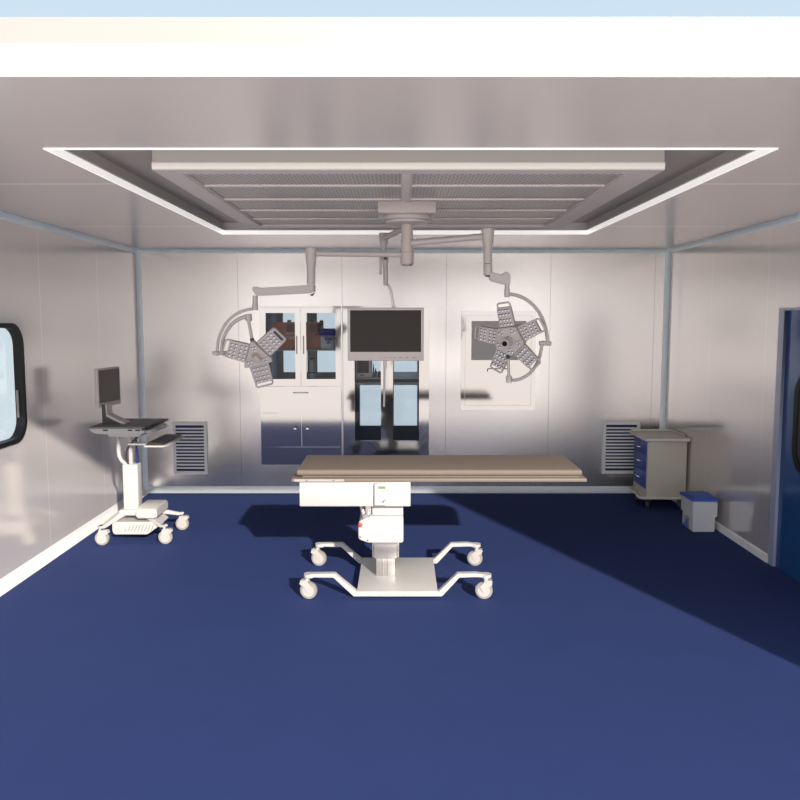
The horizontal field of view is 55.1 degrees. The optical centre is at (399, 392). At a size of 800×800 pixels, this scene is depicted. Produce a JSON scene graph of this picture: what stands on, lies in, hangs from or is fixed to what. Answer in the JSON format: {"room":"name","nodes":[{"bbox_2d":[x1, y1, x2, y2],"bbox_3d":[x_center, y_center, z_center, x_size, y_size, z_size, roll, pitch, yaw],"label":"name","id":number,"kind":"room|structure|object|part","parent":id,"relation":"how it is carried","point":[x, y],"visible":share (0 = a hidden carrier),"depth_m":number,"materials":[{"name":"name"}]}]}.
{"room":"operating room","nodes":[
{"label":"operating room","id":0,"kind":"room"},
{"bbox_2d":[0,219,142,578],"bbox_3d":[-2.910,0.057,5.591,0.060,2.700,6.120,0,5,0],"label":"wall","id":1,"kind":"structure","parent":0,"point":[72,302],"depth_m":6.57,"materials":[{"name":"white paint"}]},
{"bbox_2d":[0,323,26,448],"bbox_3d":[-2.906,-0.029,5.329,0.068,0.900,1.115,0,5,0],"label":"window","id":2,"kind":"structure","parent":1,"relation":"in","point":[13,329],"depth_m":5.84,"materials":[{"name":"black rubber"}]},
{"bbox_2d":[0,211,137,252],"bbox_3d":[-2.857,-1.259,5.405,0.045,0.045,6.000,0,5,0],"label":"trim","id":3,"kind":"structure","parent":1,"relation":"attached to","point":[3,216],"depth_m":6.50,"materials":[{"name":"white metal"}]},
{"bbox_2d":[0,487,148,596],"bbox_3d":[-2.842,1.369,5.656,0.075,0.075,6.000,0,5,0],"label":"baseboard","id":4,"kind":"structure","parent":1,"relation":"attached to","point":[33,565],"depth_m":6.35,"materials":[{"name":"white"}]},
{"bbox_2d":[0,493,799,799],"bbox_3d":[0.033,1.460,5.725,6.065,0.120,6.120,0,5,0],"label":"floor","id":5,"kind":"structure","parent":0,"point":[618,649],"depth_m":4.37,"materials":[{"name":"blue plastic"}]},
{"bbox_2d":[89,366,188,544],"bbox_3d":[-2.301,0.540,6.776,0.703,1.512,0.706,0,5,0],"label":"trolley","id":6,"kind":"object","parent":5,"relation":"on","point":[136,517],"visible":0.99,"depth_m":6.69,"materials":[{"name":"white plastic"}]},
{"bbox_3d":[-2.489,1.098,6.693,0.056,0.125,0.304,5,7,42],"label":"leg","id":7,"kind":"part","parent":6,"relation":"part of","materials":[{"name":"white metal"}]},
{"bbox_2d":[89,418,164,428],"bbox_3d":[-2.406,0.273,6.802,0.477,0.014,0.570,0,5,0],"label":"countertop","id":8,"kind":"structure","parent":6,"relation":"on","point":[135,423],"depth_m":6.68,"materials":[{"name":"grey plastic"}]},
{"bbox_3d":[-2.190,0.442,6.693,0.340,0.023,0.200,0,5,0],"label":"tray arm","id":9,"kind":"part","parent":6,"relation":"part of","materials":[{"name":"white metal"}]},
{"bbox_3d":[-2.159,0.281,6.797,0.058,0.031,0.614,0,5,1],"label":"grab rail","id":10,"kind":"part","parent":6,"relation":"part of","materials":[{"name":"grey metal"}]},
{"bbox_3d":[-2.146,0.318,6.751,0.115,0.034,0.403,0,5,0],"label":"handle","id":11,"kind":"part","parent":6,"relation":"part of","materials":[{"name":"grey plastic"}]},
{"bbox_3d":[-2.177,1.095,6.719,0.354,0.125,0.056,3,6,32],"label":"leg","id":12,"kind":"part","parent":6,"relation":"part of","materials":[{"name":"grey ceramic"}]},
{"bbox_2d":[146,434,181,444],"bbox_3d":[-2.060,0.409,6.707,0.150,0.018,0.535,0,5,0],"label":"keyboard","id":13,"kind":"object","parent":6,"relation":"on","point":[164,439],"visible":1,"depth_m":6.65,"materials":[{"name":"grey plastic"}]},
{"bbox_2d":[144,435,184,446],"bbox_3d":[-2.047,0.424,6.706,0.195,0.012,0.590,0,5,0],"label":"keyboard tray","id":14,"kind":"object","parent":6,"relation":"on","point":[179,438],"depth_m":6.53,"materials":[{"name":"grey plastic"}]},
{"bbox_3d":[-2.167,1.071,6.971,0.394,0.125,0.056,-4,7,-35],"label":"leg","id":15,"kind":"part","parent":6,"relation":"part of","materials":[{"name":"white metal"}]},
{"bbox_2d":[291,455,586,598],"bbox_3d":[0.278,0.965,5.710,2.095,0.870,0.876,0,5,0],"label":"table","id":16,"kind":"object","parent":5,"relation":"on","point":[380,485],"visible":1,"depth_m":5.49,"materials":[{"name":"beige plastic"}]},
{"bbox_3d":[-0.574,0.622,5.431,0.357,0.017,0.013,0,5,0],"label":"rail","id":17,"kind":"part","parent":16,"relation":"part of","materials":[{"name":"grey metal"}]},
{"bbox_3d":[-0.019,1.353,5.705,0.562,0.018,0.760,0,5,0],"label":"plate","id":18,"kind":"part","parent":16,"relation":"part of","materials":[{"name":"white metal"}]},
{"bbox_3d":[-0.016,1.333,5.341,1.304,0.164,0.072,0,5,0],"label":"rail","id":19,"kind":"part","parent":16,"relation":"part of","materials":[{"name":"white metal"}]},
{"bbox_3d":[-0.016,1.264,6.058,1.304,0.164,0.072,0,5,0],"label":"rail","id":20,"kind":"part","parent":16,"relation":"part of","materials":[{"name":"white metal"}]},
{"bbox_3d":[0.278,0.583,5.773,2.095,0.038,0.678,0,5,0],"label":"tabletop frame","id":21,"kind":"part","parent":16,"relation":"part of","materials":[{"name":"brown"}]},
{"bbox_3d":[0.280,0.544,5.771,2.044,0.044,0.615,0,5,0],"label":"mattress","id":22,"kind":"part","parent":16,"relation":"part of","materials":[{"name":"beige leather"}]},
{"bbox_2d":[627,429,690,508],"bbox_3d":[2.693,0.796,8.053,0.492,0.758,0.550,0,5,0],"label":"trolley","id":23,"kind":"object","parent":5,"relation":"on","point":[660,455],"visible":0.94,"depth_m":7.84,"materials":[{"name":"beige metal"}]},
{"bbox_3d":[2.519,0.885,8.066,0.011,0.170,0.400,0,5,0],"label":"drawer","id":24,"kind":"part","parent":23,"relation":"part of","materials":[{"name":"blue"}]},
{"bbox_3d":[2.519,0.557,8.035,0.011,0.141,0.400,0,5,0],"label":"drawer","id":25,"kind":"part","parent":23,"relation":"part of","materials":[{"name":"blue"}]},
{"bbox_3d":[2.519,0.713,8.050,0.011,0.166,0.400,0,5,0],"label":"drawer","id":26,"kind":"part","parent":23,"relation":"part of","materials":[{"name":"blue"}]},
{"bbox_3d":[2.693,1.058,8.086,0.492,0.030,0.514,0,5,0],"label":"bumper rail","id":27,"kind":"part","parent":23,"relation":"part of","materials":[{"name":"beige"}]},
{"bbox_2d":[680,491,719,531],"bbox_3d":[2.773,1.104,7.130,0.272,0.322,0.315,0,5,0],"label":"pedal bin","id":28,"kind":"object","parent":5,"relation":"on","point":[699,508],"visible":1,"depth_m":7.01,"materials":[{"name":"grey plastic"}]},
{"bbox_3d":[2.778,0.960,7.117,0.262,0.032,0.315,0,5,0],"label":"lid","id":29,"kind":"part","parent":28,"relation":"part of","materials":[{"name":"blue plastic"}]},
{"bbox_2d":[0,17,799,248],"bbox_3d":[0.033,-1.377,5.454,6.065,0.180,6.120,0,5,0],"label":"ceiling","id":30,"kind":"structure","parent":0,"point":[66,82],"depth_m":2.69,"materials":[{"name":"grey paint"}]},
{"bbox_2d":[152,150,664,227],"bbox_3d":[0.043,-1.308,5.171,2.619,0.102,2.536,0,5,0],"label":"panel","id":31,"kind":"object","parent":30,"relation":"attached to","point":[254,188],"visible":0.82,"depth_m":4.31,"materials":[{"name":"grey plastic"}]},
{"bbox_2d":[184,174,402,186],"bbox_3d":[-0.564,-1.183,4.244,1.163,0.018,0.425,0,5,0],"label":"grille","id":32,"kind":"object","parent":31,"relation":"attached to","point":[199,180],"depth_m":4.31,"materials":[{"name":"grey metal"}]},
{"bbox_2d":[204,187,402,199],"bbox_3d":[-0.564,-1.228,4.709,1.163,0.018,0.510,0,5,0],"label":"grille","id":33,"kind":"object","parent":31,"relation":"attached to","point":[219,193],"depth_m":4.75,"materials":[{"name":"grey metal"}]},
{"bbox_2d":[240,211,381,219],"bbox_3d":[-0.564,-1.322,5.690,1.163,0.018,0.460,0,5,0],"label":"grille","id":34,"kind":"object","parent":31,"relation":"attached to","point":[249,215],"depth_m":5.76,"materials":[{"name":"grey metal"}]},
{"bbox_2d":[223,200,402,210],"bbox_3d":[-0.564,-1.276,5.212,1.163,0.018,0.500,0,5,0],"label":"grille","id":35,"kind":"object","parent":31,"relation":"attached to","point":[235,205],"depth_m":5.25,"materials":[{"name":"grey metal"}]},
{"bbox_2d":[253,220,390,225],"bbox_3d":[-0.564,-1.363,6.123,1.163,0.018,0.410,0,5,0],"label":"grille","id":36,"kind":"object","parent":31,"relation":"attached to","point":[256,222],"depth_m":6.18,"materials":[{"name":"grey metal"}]},
{"bbox_2d":[212,201,551,387],"bbox_3d":[-0.148,-0.643,5.200,2.290,1.255,0.662,2,6,16],"label":"light","id":37,"kind":"object","parent":31,"relation":"attached to","point":[510,338],"depth_m":5.18,"materials":[{"name":"grey metal"}]},
{"bbox_3d":[-1.130,-0.288,5.265,0.193,0.166,0.063,-1,6,-13],"label":"lamp panel","id":38,"kind":"part","parent":37,"relation":"part of","materials":[{"name":"grey ceramic"}]},
{"bbox_3d":[-1.038,-0.451,5.281,0.058,0.183,0.048,0,5,0],"label":"head stem","id":39,"kind":"part","parent":37,"relation":"part of","materials":[{"name":"grey metal"}]},
{"bbox_3d":[-0.985,-0.239,5.250,0.065,0.068,0.060,0,5,0],"label":"sterile handle","id":40,"kind":"part","parent":37,"relation":"part of","materials":[{"name":"white plastic"}]},
{"bbox_3d":[-0.965,-0.122,5.351,0.163,0.189,0.063,-1,6,-7],"label":"lamp panel","id":41,"kind":"part","parent":37,"relation":"part of","materials":[{"name":"white plastic"}]},
{"bbox_3d":[-0.885,-0.352,5.287,0.199,0.196,0.072,0,5,0],"label":"lamp panel","id":42,"kind":"part","parent":37,"relation":"part of","materials":[{"name":"grey ceramic"}]},
{"bbox_3d":[-0.801,-0.701,5.257,0.418,0.076,0.048,0,5,0],"label":"spring arm","id":43,"kind":"part","parent":37,"relation":"part of","materials":[{"name":"white metal"}]},
{"bbox_3d":[-0.641,-0.504,5.280,1.308,0.963,0.170,0,5,0],"label":"surgical light","id":44,"kind":"part","parent":37,"relation":"part of","materials":[{"name":"white metal"}]},
{"bbox_3d":[-0.279,-0.945,5.234,0.584,0.046,0.039,0,5,0],"label":"horizontal arm","id":45,"kind":"part","parent":37,"relation":"part of","materials":[{"name":"white metal"}]},
{"bbox_2d":[347,227,423,406],"bbox_3d":[-0.110,-0.526,5.625,0.584,1.330,0.650,0,5,0],"label":"monitor","id":46,"kind":"object","parent":37,"relation":"hanging from","point":[374,334],"visible":0.92,"depth_m":5.88,"materials":[{"name":"grey plastic"}]},
{"bbox_3d":[-0.122,-0.044,5.948,0.021,0.308,0.017,0,5,0],"label":"handle rod","id":47,"kind":"part","parent":46,"relation":"part of","materials":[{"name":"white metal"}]},
{"bbox_3d":[-0.045,-1.147,5.536,0.042,0.045,0.598,-1,6,-14],"label":"horizontal arm","id":48,"kind":"part","parent":46,"relation":"part of","materials":[{"name":"grey metal"}]},
{"bbox_3d":[0.046,-1.069,5.222,0.383,0.412,0.344,0,5,0],"label":"ceiling pendant","id":49,"kind":"part","parent":37,"relation":"part of","materials":[{"name":"white metal"}]},
{"bbox_3d":[0.312,-1.025,5.146,0.487,0.073,0.044,1,6,14],"label":"horizontal arm","id":50,"kind":"part","parent":37,"relation":"part of","materials":[{"name":"white metal"}]},
{"bbox_3d":[0.586,-0.391,5.211,0.180,0.130,0.056,3,6,26],"label":"lamp panel","id":51,"kind":"part","parent":37,"relation":"part of","materials":[{"name":"grey ceramic"}]},
{"bbox_3d":[0.660,-0.759,5.102,0.146,0.091,0.053,0,5,0],"label":"spring arm","id":52,"kind":"part","parent":37,"relation":"part of","materials":[{"name":"white metal"}]},
{"bbox_3d":[0.685,-0.221,5.220,0.161,0.186,0.065,2,6,20],"label":"lamp panel","id":53,"kind":"part","parent":37,"relation":"part of","materials":[{"name":"grey ceramic"}]},
{"bbox_3d":[0.705,-0.519,5.101,0.121,0.174,0.061,3,6,30],"label":"lamp panel","id":54,"kind":"part","parent":37,"relation":"part of","materials":[{"name":"grey ceramic"}]},
{"bbox_3d":[0.710,-0.339,5.091,0.068,0.081,0.101,3,6,30],"label":"sterile handle","id":55,"kind":"part","parent":37,"relation":"part of","materials":[{"name":"black plastic"}]},
{"bbox_3d":[0.734,-0.155,5.159,0.042,0.184,0.042,0,5,0],"label":"head stem","id":56,"kind":"part","parent":37,"relation":"part of","materials":[{"name":"white metal"}]},
{"bbox_3d":[0.852,-0.237,5.125,0.179,0.179,0.064,1,6,14],"label":"lamp panel","id":57,"kind":"part","parent":37,"relation":"part of","materials":[{"name":"grey ceramic"}]},
{"bbox_3d":[0.867,-0.414,5.048,0.188,0.156,0.058,4,7,34],"label":"lamp panel","id":58,"kind":"part","parent":37,"relation":"part of","materials":[{"name":"grey ceramic"}]},
{"bbox_3d":[0.043,-1.159,3.924,2.619,0.031,0.026,0,5,0],"label":"rail","id":59,"kind":"part","parent":31,"relation":"part of","materials":[{"name":"white metal"}]},
{"bbox_2d":[423,220,553,225],"bbox_3d":[0.628,-1.363,6.123,1.144,0.018,0.410,0,5,0],"label":"grille","id":60,"kind":"object","parent":31,"relation":"attached to","point":[434,222],"depth_m":6.18,"materials":[{"name":"grey metal"}]},
{"bbox_2d":[409,200,584,210],"bbox_3d":[0.628,-1.276,5.212,1.144,0.018,0.500,0,5,0],"label":"grille","id":61,"kind":"object","parent":31,"relation":"attached to","point":[441,205],"depth_m":5.25,"materials":[{"name":"grey metal"}]},
{"bbox_2d":[432,211,567,219],"bbox_3d":[0.628,-1.322,5.690,1.144,0.018,0.460,0,5,0],"label":"grille","id":62,"kind":"object","parent":31,"relation":"attached to","point":[440,215],"depth_m":5.76,"materials":[{"name":"grey metal"}]},
{"bbox_2d":[409,187,605,199],"bbox_3d":[0.628,-1.228,4.709,1.144,0.018,0.510,0,5,0],"label":"grille","id":63,"kind":"object","parent":31,"relation":"attached to","point":[415,193],"depth_m":4.75,"materials":[{"name":"grey metal"}]},
{"bbox_2d":[410,174,625,186],"bbox_3d":[0.628,-1.183,4.244,1.144,0.018,0.425,0,5,0],"label":"grille","id":64,"kind":"object","parent":31,"relation":"attached to","point":[416,180],"depth_m":4.31,"materials":[{"name":"grey metal"}]},
{"bbox_2d":[43,148,777,234],"bbox_3d":[0.047,-1.271,5.162,3.290,0.034,3.480,0,5,0],"label":"trim","id":65,"kind":"structure","parent":30,"relation":"attached to","point":[759,152],"depth_m":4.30,"materials":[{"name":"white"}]},
{"bbox_2d":[141,253,664,485],"bbox_3d":[0.033,-0.229,8.577,5.825,2.700,0.120,0,5,0],"label":"wall","id":66,"kind":"structure","parent":0,"point":[602,313],"depth_m":8.48,"materials":[{"name":"white paint"}]},
{"bbox_2d":[135,250,147,488],"bbox_3d":[-2.857,-0.221,8.495,0.045,2.700,0.045,0,5,0],"label":"trim","id":67,"kind":"structure","parent":66,"relation":"attached to","point":[137,254],"depth_m":8.49,"materials":[{"name":"white metal"}]},
{"bbox_2d":[172,422,207,473],"bbox_3d":[-2.349,0.623,8.586,0.382,0.589,0.022,0,5,0],"label":"air vent","id":68,"kind":"object","parent":66,"relation":"in","point":[190,453],"visible":0.94,"depth_m":8.58,"materials":[{"name":"white metal"}]},
{"bbox_2d":[259,306,341,464],"bbox_3d":[-1.103,-0.123,9.064,0.902,1.770,1.172,0,5,0],"label":"storage cabinet","id":69,"kind":"object","parent":66,"relation":"attached to","point":[301,416],"visible":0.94,"depth_m":8.55,"materials":[{"name":"silver metal"}]},
{"bbox_3d":[-1.326,-0.502,8.490,0.454,0.867,0.022,0,5,0],"label":"door","id":70,"kind":"part","parent":69,"relation":"part of","materials":[{"name":"silver metal"}]},
{"bbox_3d":[-1.326,0.419,8.578,0.454,0.380,0.022,0,5,0],"label":"door","id":71,"kind":"part","parent":69,"relation":"part of","materials":[{"name":"silver metal"}]},
{"bbox_2d":[272,320,300,348],"bbox_3d":[-1.260,-0.659,8.724,0.350,0.330,0.226,0,5,0],"label":"case","id":72,"kind":"object","parent":69,"relation":"on","point":[287,329],"visible":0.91,"depth_m":8.61,"materials":[{"name":"brown"}]},
{"bbox_3d":[-1.103,0.080,8.546,0.900,0.295,0.022,0,5,0],"label":"drawer","id":73,"kind":"part","parent":69,"relation":"part of","materials":[{"name":"silver metal"}]},
{"bbox_2d":[276,349,335,350],"bbox_3d":[-1.103,-0.518,9.046,0.860,0.010,1.032,0,5,0],"label":"shelf","id":74,"kind":"object","parent":69,"relation":"attached to","point":[277,349],"depth_m":8.53,"materials":[{"name":"blue"}]},
{"bbox_2d":[308,358,314,378],"bbox_3d":[-1.000,-0.236,8.677,0.077,0.314,0.077,0,5,0],"label":"spray bottle","id":75,"kind":"object","parent":69,"relation":"on","point":[311,366],"visible":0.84,"depth_m":8.65,"materials":[{"name":"blue"}]},
{"bbox_2d":[306,320,323,348],"bbox_3d":[-0.971,-0.662,8.761,0.208,0.330,0.272,0,5,0],"label":"case","id":76,"kind":"object","parent":69,"relation":"on","point":[313,337],"visible":0.94,"depth_m":8.64,"materials":[{"name":"brown"}]},
{"bbox_3d":[-0.875,-0.502,8.490,0.444,0.867,0.022,0,5,0],"label":"door","id":77,"kind":"part","parent":69,"relation":"part of","materials":[{"name":"silver metal"}]},
{"bbox_3d":[-0.875,0.419,8.578,0.444,0.380,0.022,0,5,0],"label":"door","id":78,"kind":"part","parent":69,"relation":"part of","materials":[{"name":"silver metal"}]},
{"bbox_2d":[320,328,335,349],"bbox_3d":[-0.791,-0.599,8.590,0.202,0.236,0.084,0,5,0],"label":"pack","id":79,"kind":"object","parent":69,"relation":"on","point":[327,334],"visible":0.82,"depth_m":8.55,"materials":[{"name":"blue"}]},
{"bbox_3d":[-0.791,-0.679,8.582,0.202,0.075,0.084,0,5,0],"label":"lid","id":80,"kind":"part","parent":79,"relation":"part of","materials":[{"name":"blue plastic"}]},
{"bbox_2d":[343,306,428,454],"bbox_3d":[-0.154,-0.125,9.084,0.955,1.770,1.132,0,5,0],"label":"storage cabinet","id":81,"kind":"object","parent":66,"relation":"attached to","point":[387,438],"visible":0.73,"depth_m":8.57,"materials":[{"name":"silver metal"}]},
{"bbox_2d":[356,361,371,377],"bbox_3d":[-0.405,-0.310,8.668,0.180,0.276,0.124,0,5,0],"label":"patient monitor","id":82,"kind":"object","parent":81,"relation":"on","point":[363,368],"visible":0.69,"depth_m":8.61,"materials":[{"name":"grey plastic"}]},
{"bbox_3d":[-0.388,-0.125,8.526,0.485,1.623,0.022,0,5,0],"label":"door","id":83,"kind":"part","parent":81,"relation":"part of","materials":[{"name":"silver metal"}]},
{"bbox_2d":[355,379,418,384],"bbox_3d":[-0.154,-0.147,9.081,0.913,0.030,1.032,0,5,0],"label":"shelf","id":84,"kind":"object","parent":81,"relation":"attached to","point":[357,381],"depth_m":8.63,"materials":[{"name":"grey"}]},
{"bbox_2d":[355,372,418,378],"bbox_3d":[-0.154,-0.205,9.076,0.913,0.012,1.032,0,5,0],"label":"shelf","id":85,"kind":"object","parent":81,"relation":"attached to","point":[396,375],"depth_m":8.95,"materials":[{"name":"blue"}]},
{"bbox_3d":[0.089,-0.125,8.526,0.466,1.623,0.022,0,5,0],"label":"door","id":86,"kind":"part","parent":81,"relation":"part of","materials":[{"name":"silver metal"}]},
{"bbox_2d":[146,486,632,492],"bbox_3d":[0.033,1.091,8.611,5.825,0.065,0.065,0,5,0],"label":"baseboard","id":87,"kind":"structure","parent":66,"relation":"attached to","point":[150,489],"depth_m":8.63,"materials":[{"name":"white"}]},
{"bbox_2d":[138,249,667,252],"bbox_3d":[0.033,-1.543,8.368,5.825,0.045,0.045,0,5,0],"label":"trim","id":88,"kind":"structure","parent":66,"relation":"attached to","point":[139,250],"depth_m":8.38,"materials":[{"name":"white metal"}]},
{"bbox_2d":[460,311,535,409],"bbox_3d":[1.087,-0.350,8.485,0.826,1.098,0.038,0,5,0],"label":"control panel","id":89,"kind":"object","parent":66,"relation":"attached to","point":[482,387],"visible":0.62,"depth_m":8.50,"materials":[{"name":"silver metal"}]},
{"bbox_2d":[602,421,640,473],"bbox_3d":[2.474,0.617,8.585,0.413,0.589,0.022,0,5,0],"label":"air vent","id":90,"kind":"object","parent":66,"relation":"in","point":[617,441],"visible":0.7,"depth_m":8.58,"materials":[{"name":"white metal"}]},
{"bbox_2d":[659,250,670,428],"bbox_3d":[2.922,-0.221,8.495,0.045,2.700,0.045,0,5,0],"label":"trim","id":91,"kind":"structure","parent":66,"relation":"attached to","point":[667,254],"depth_m":8.47,"materials":[{"name":"white metal"}]},
{"bbox_2d":[665,222,799,553],"bbox_3d":[3.005,0.057,5.591,0.120,2.700,6.120,0,5,0],"label":"wall","id":92,"kind":"structure","parent":0,"point":[726,297],"depth_m":6.81,"materials":[{"name":"white paint"}]},
{"bbox_2d":[673,500,767,562],"bbox_3d":[2.936,1.208,7.383,0.018,0.066,2.532,0,5,0],"label":"baseboard","id":93,"kind":"structure","parent":92,"relation":"attached to","point":[759,553],"depth_m":6.58,"materials":[{"name":"white"}]},
{"bbox_2d":[668,214,799,252],"bbox_3d":[2.922,-1.259,5.405,0.045,0.045,6.000,0,5,0],"label":"trim","id":94,"kind":"structure","parent":92,"relation":"attached to","point":[795,218],"depth_m":6.60,"materials":[{"name":"white metal"}]},
{"bbox_2d":[767,307,799,581],"bbox_3d":[2.999,0.419,5.348,0.132,2.025,1.368,0,5,0],"label":"door","id":95,"kind":"structure","parent":92,"relation":"in","point":[784,517],"depth_m":5.85,"materials":[{"name":"blue"}]}
]}

